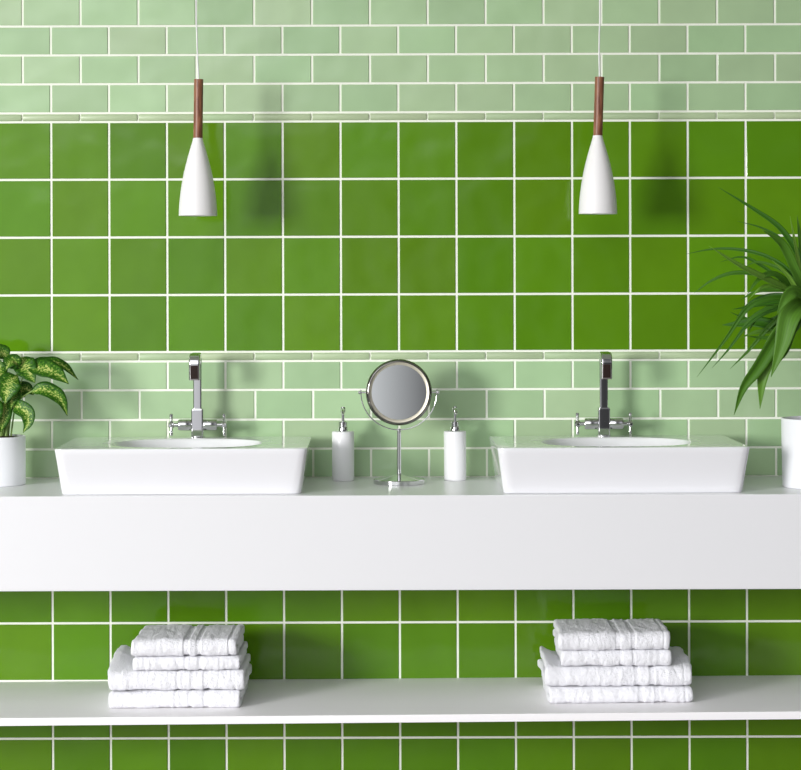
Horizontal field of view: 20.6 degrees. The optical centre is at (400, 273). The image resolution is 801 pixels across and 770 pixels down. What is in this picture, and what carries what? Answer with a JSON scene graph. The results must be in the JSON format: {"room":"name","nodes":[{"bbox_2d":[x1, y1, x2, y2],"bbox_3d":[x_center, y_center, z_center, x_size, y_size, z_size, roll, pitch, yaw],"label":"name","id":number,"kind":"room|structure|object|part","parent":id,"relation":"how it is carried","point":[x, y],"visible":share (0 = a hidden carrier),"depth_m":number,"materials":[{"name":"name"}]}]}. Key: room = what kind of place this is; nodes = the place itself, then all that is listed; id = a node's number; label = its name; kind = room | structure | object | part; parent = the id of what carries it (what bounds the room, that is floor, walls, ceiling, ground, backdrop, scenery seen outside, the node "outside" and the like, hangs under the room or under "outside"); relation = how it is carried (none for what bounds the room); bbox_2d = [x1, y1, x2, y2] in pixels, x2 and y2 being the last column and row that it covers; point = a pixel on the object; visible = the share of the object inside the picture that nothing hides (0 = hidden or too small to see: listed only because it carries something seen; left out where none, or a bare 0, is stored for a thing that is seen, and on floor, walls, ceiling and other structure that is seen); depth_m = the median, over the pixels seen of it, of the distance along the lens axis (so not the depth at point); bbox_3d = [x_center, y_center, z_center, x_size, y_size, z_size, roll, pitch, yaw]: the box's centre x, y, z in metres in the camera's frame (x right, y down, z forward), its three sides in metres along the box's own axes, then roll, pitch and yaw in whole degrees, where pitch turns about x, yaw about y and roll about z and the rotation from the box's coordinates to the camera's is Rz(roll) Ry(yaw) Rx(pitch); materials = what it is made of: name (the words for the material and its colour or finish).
{"room":"bathroom","nodes":[
{"label":"bathroom","id":0,"kind":"room"},
{"bbox_2d":[0,0,800,769],"bbox_3d":[0.000,0.100,5.859,4.600,2.600,0.123,0,0,0],"label":"wall","id":1,"kind":"structure","parent":0,"point":[324,236],"depth_m":5.80,"materials":[{"name":"green tile"}]},
{"bbox_2d":[0,476,800,590],"bbox_3d":[0.002,0.649,5.560,3.200,0.229,0.480,0,0,0],"label":"countertop","id":2,"kind":"structure","parent":1,"relation":"attached to","point":[438,533],"depth_m":5.32,"materials":[{"name":"white paint"}]},
{"bbox_2d":[0,344,77,486],"bbox_3d":[-0.999,0.358,5.638,0.345,0.358,0.202,0,0,9],"label":"potted plant","id":3,"kind":"object","parent":2,"relation":"on","point":[12,390],"visible":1,"depth_m":5.59,"materials":[{"name":"green plant"}]},
{"bbox_3d":[-1.027,0.475,5.625,0.140,0.124,0.140,0,0,0],"label":"pot","id":4,"kind":"part","parent":3,"relation":"part of","materials":[{"name":"white ceramic"}]},
{"bbox_3d":[-1.008,0.318,5.630,0.152,0.195,0.074,0,0,0],"label":"stem","id":5,"kind":"part","parent":3,"relation":"part of","materials":[{"name":"green plant"}]},
{"bbox_2d":[55,436,310,494],"bbox_3d":[-0.535,0.480,5.537,0.613,0.112,0.403,0,0,-1],"label":"basin","id":6,"kind":"object","parent":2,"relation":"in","point":[231,464],"visible":1,"depth_m":5.35,"materials":[{"name":"white ceramic"}]},
{"bbox_2d":[168,353,226,437],"bbox_3d":[-0.527,0.313,5.686,0.151,0.220,0.122,0,0,0],"label":"faucet","id":7,"kind":"object","parent":6,"relation":"on","point":[197,424],"visible":1,"depth_m":5.70,"materials":[{"name":"silver metal"}]},
{"bbox_3d":[-0.595,0.392,5.718,0.014,0.057,0.057,0,0,0],"label":"cross handle","id":8,"kind":"part","parent":7,"relation":"part of","materials":[{"name":"silver metal"}]},
{"bbox_2d":[190,366,197,378],"bbox_3d":[-0.527,0.251,5.629,0.019,0.035,0.007,0,0,0],"label":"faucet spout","id":9,"kind":"object","parent":7,"relation":"attached to","point":[193,369],"depth_m":5.63,"materials":[{"name":"black"}]},
{"bbox_3d":[-0.527,0.278,5.676,0.029,0.150,0.099,0,0,0],"label":"spout","id":10,"kind":"part","parent":7,"relation":"part of","materials":[{"name":"silver metal"}]},
{"bbox_3d":[-0.458,0.391,5.718,0.014,0.057,0.057,0,0,0],"label":"cross handle","id":11,"kind":"part","parent":7,"relation":"part of","materials":[{"name":"silver metal"}]},
{"bbox_2d":[332,406,353,480],"bbox_3d":[-0.147,0.439,5.706,0.058,0.192,0.063,0,0,-39],"label":"soap dispenser","id":12,"kind":"object","parent":2,"relation":"on","point":[342,439],"visible":1,"depth_m":5.68,"materials":[{"name":"white ceramic"}]},
{"bbox_2d":[332,431,353,480],"bbox_3d":[-0.149,0.471,5.708,0.058,0.128,0.058,0,0,0],"label":"bottle","id":13,"kind":"object","parent":12,"relation":"attached to","point":[342,441],"depth_m":5.68,"materials":[{"name":"white ceramic"}]},
{"bbox_2d":[358,359,439,485],"bbox_3d":[-0.004,0.376,5.620,0.170,0.317,0.131,0,0,37],"label":"vanity mirror","id":14,"kind":"object","parent":2,"relation":"on","point":[398,392],"visible":1,"depth_m":5.62,"materials":[{"name":"silver metal"}]},
{"bbox_3d":[-0.004,0.302,5.618,0.169,0.169,0.016,0,-2,0],"label":"mirror frame","id":15,"kind":"part","parent":14,"relation":"part of","materials":[{"name":"silver metal"}]},
{"bbox_2d":[372,365,425,419],"bbox_3d":[-0.004,0.302,5.618,0.139,0.139,0.002,0,-2,0],"label":"mirror glass","id":16,"kind":"object","parent":14,"relation":"attached to","point":[398,391],"depth_m":5.62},
{"bbox_2d":[444,406,465,480],"bbox_3d":[0.140,0.438,5.706,0.058,0.192,0.063,0,0,36],"label":"soap dispenser","id":17,"kind":"object","parent":2,"relation":"on","point":[454,438],"visible":1,"depth_m":5.68,"materials":[{"name":"white ceramic"}]},
{"bbox_2d":[444,430,465,480],"bbox_3d":[0.141,0.470,5.708,0.058,0.128,0.058,0,0,-3],"label":"bottle","id":18,"kind":"object","parent":17,"relation":"attached to","point":[454,440],"depth_m":5.68,"materials":[{"name":"white ceramic"}]},
{"bbox_2d":[489,435,749,492],"bbox_3d":[0.539,0.476,5.537,0.613,0.112,0.403,0,0,-1],"label":"basin","id":19,"kind":"object","parent":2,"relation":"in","point":[584,463],"visible":1,"depth_m":5.35,"materials":[{"name":"white ceramic"}]},
{"bbox_2d":[574,351,632,435],"bbox_3d":[0.527,0.310,5.686,0.151,0.220,0.122,0,0,0],"label":"faucet","id":20,"kind":"object","parent":19,"relation":"on","point":[603,423],"visible":1,"depth_m":5.70,"materials":[{"name":"silver metal"}]},
{"bbox_3d":[0.459,0.388,5.718,0.014,0.057,0.057,0,0,0],"label":"cross handle","id":21,"kind":"part","parent":20,"relation":"part of","materials":[{"name":"silver metal"}]},
{"bbox_3d":[0.527,0.275,5.676,0.029,0.150,0.099,0,0,0],"label":"spout","id":22,"kind":"part","parent":20,"relation":"part of","materials":[{"name":"silver metal"}]},
{"bbox_2d":[603,364,610,377],"bbox_3d":[0.527,0.248,5.629,0.019,0.035,0.007,0,0,0],"label":"outlet","id":23,"kind":"object","parent":20,"relation":"attached to","point":[606,367],"depth_m":5.63,"materials":[{"name":"black"}]},
{"bbox_3d":[0.596,0.388,5.718,0.014,0.057,0.057,0,0,0],"label":"cross handle","id":24,"kind":"part","parent":20,"relation":"part of","materials":[{"name":"silver metal"}]},
{"bbox_2d":[688,188,800,488],"bbox_3d":[1.035,0.156,5.497,0.628,0.751,0.296,0,0,5],"label":"potted plant","id":25,"kind":"object","parent":2,"relation":"on","point":[783,327],"visible":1,"depth_m":5.45,"materials":[{"name":"green plant"}]},
{"bbox_3d":[1.042,0.445,5.502,0.180,0.172,0.180,0,0,0],"label":"pot","id":26,"kind":"part","parent":25,"relation":"part of","materials":[{"name":"white ceramic"}]},
{"bbox_2d":[0,675,800,725],"bbox_3d":[0.003,1.074,5.560,3.200,0.037,0.480,0,0,0],"label":"wall shelf","id":27,"kind":"object","parent":1,"relation":"attached to","point":[759,697],"visible":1,"depth_m":5.44,"materials":[{"name":"white paint"}]},
{"bbox_2d":[108,683,247,707],"bbox_3d":[-0.554,1.048,5.539,0.334,0.046,0.257,0,0,0],"label":"towel","id":28,"kind":"object","parent":27,"relation":"on","point":[136,698],"visible":0.65,"depth_m":5.42,"materials":[{"name":"white fabric"}]},
{"bbox_2d":[108,645,251,690],"bbox_3d":[-0.553,0.990,5.540,0.345,0.075,0.257,0,0,0],"label":"towel","id":29,"kind":"object","parent":28,"relation":"on","point":[122,676],"visible":0.74,"depth_m":5.42,"materials":[{"name":"white fabric"}]},
{"bbox_2d":[133,641,247,670],"bbox_3d":[-0.526,0.960,5.535,0.274,0.036,0.239,-1,0,0],"label":"towel","id":30,"kind":"object","parent":29,"relation":"on","point":[188,662],"visible":0.58,"depth_m":5.42,"materials":[{"name":"white fabric"}]},
{"bbox_2d":[131,624,244,655],"bbox_3d":[-0.531,0.919,5.534,0.267,0.048,0.236,0,0,0],"label":"towel","id":31,"kind":"object","parent":30,"relation":"on","point":[170,639],"visible":1,"depth_m":5.43,"materials":[{"name":"white fabric"}]},
{"bbox_2d":[541,672,692,703],"bbox_3d":[0.543,1.040,5.552,0.361,0.044,0.251,0,0,0],"label":"towel","id":32,"kind":"object","parent":27,"relation":"on","point":[652,693],"visible":0.67,"depth_m":5.43,"materials":[{"name":"white fabric"}]},
{"bbox_2d":[537,646,691,685],"bbox_3d":[0.539,0.988,5.554,0.373,0.066,0.252,-1,0,0],"label":"towel","id":33,"kind":"object","parent":32,"relation":"on","point":[679,672],"visible":0.69,"depth_m":5.44,"materials":[{"name":"white fabric"}]},
{"bbox_2d":[554,638,671,665],"bbox_3d":[0.533,0.950,5.545,0.279,0.042,0.227,-1,0,0],"label":"towel","id":34,"kind":"object","parent":33,"relation":"on","point":[649,657],"visible":0.6,"depth_m":5.44,"materials":[{"name":"white fabric"}]},
{"bbox_2d":[553,618,669,650],"bbox_3d":[0.528,0.906,5.543,0.281,0.049,0.228,0,0,0],"label":"towel","id":35,"kind":"object","parent":34,"relation":"on","point":[569,634],"visible":1,"depth_m":5.44,"materials":[{"name":"white fabric"}]},
{"bbox_2d":[0,112,800,120],"bbox_3d":[-0.006,-0.414,5.798,4.410,0.018,0.006,0,0,0],"label":"trim","id":36,"kind":"structure","parent":1,"relation":"attached to","point":[666,115],"depth_m":5.79,"materials":[{"name":"tile"}]},
{"bbox_2d":[0,351,800,360],"bbox_3d":[-0.004,0.216,5.798,4.410,0.019,0.006,0,0,0],"label":"trim","id":37,"kind":"structure","parent":1,"relation":"attached to","point":[700,354],"depth_m":5.79,"materials":[{"name":"tile"}]},
{"bbox_3d":[-0.004,-1.225,5.060,5.000,0.050,1.720,0,0,0],"label":"ceiling","id":38,"kind":"structure","parent":0,"visible":0},
{"bbox_2d":[179,0,216,215],"bbox_3d":[-0.515,-0.673,5.585,0.098,1.050,0.097,0,0,0],"label":"pendant lamp","id":39,"kind":"object","parent":38,"relation":"hanging from","point":[197,194],"visible":1,"depth_m":5.56,"materials":[{"name":"white metal"}]},
{"bbox_3d":[-0.516,-0.839,5.585,0.012,0.695,0.004,0,0,0],"label":"cord","id":40,"kind":"part","parent":39,"relation":"part of","materials":[{"name":"white plastic"}]},
{"bbox_3d":[-0.512,-0.419,5.585,0.026,0.149,0.024,0,0,0],"label":"wood stem","id":41,"kind":"part","parent":39,"relation":"part of","materials":[{"name":"brown wood"}]},
{"bbox_3d":[-0.513,-0.246,5.585,0.097,0.198,0.097,0,0,0],"label":"lamp shade","id":42,"kind":"part","parent":39,"relation":"part of","materials":[{"name":"white metal"}]},
{"bbox_2d":[579,0,616,213],"bbox_3d":[0.499,-0.677,5.585,0.098,1.049,0.097,0,0,0],"label":"pendant lamp","id":43,"kind":"object","parent":38,"relation":"hanging from","point":[597,192],"visible":1,"depth_m":5.56,"materials":[{"name":"white metal"}]},
{"bbox_3d":[0.500,-0.252,5.585,0.097,0.199,0.097,0,0,0],"label":"lamp shade","id":44,"kind":"part","parent":43,"relation":"part of","materials":[{"name":"white metal"}]},
{"bbox_3d":[0.502,-0.425,5.585,0.028,0.149,0.024,0,0,0],"label":"wood stem","id":45,"kind":"part","parent":43,"relation":"part of","materials":[{"name":"brown wood"}]},
{"bbox_3d":[0.504,-0.843,5.585,0.006,0.692,0.004,0,0,0],"label":"cord","id":46,"kind":"part","parent":43,"relation":"part of","materials":[{"name":"white plastic"}]}
]}

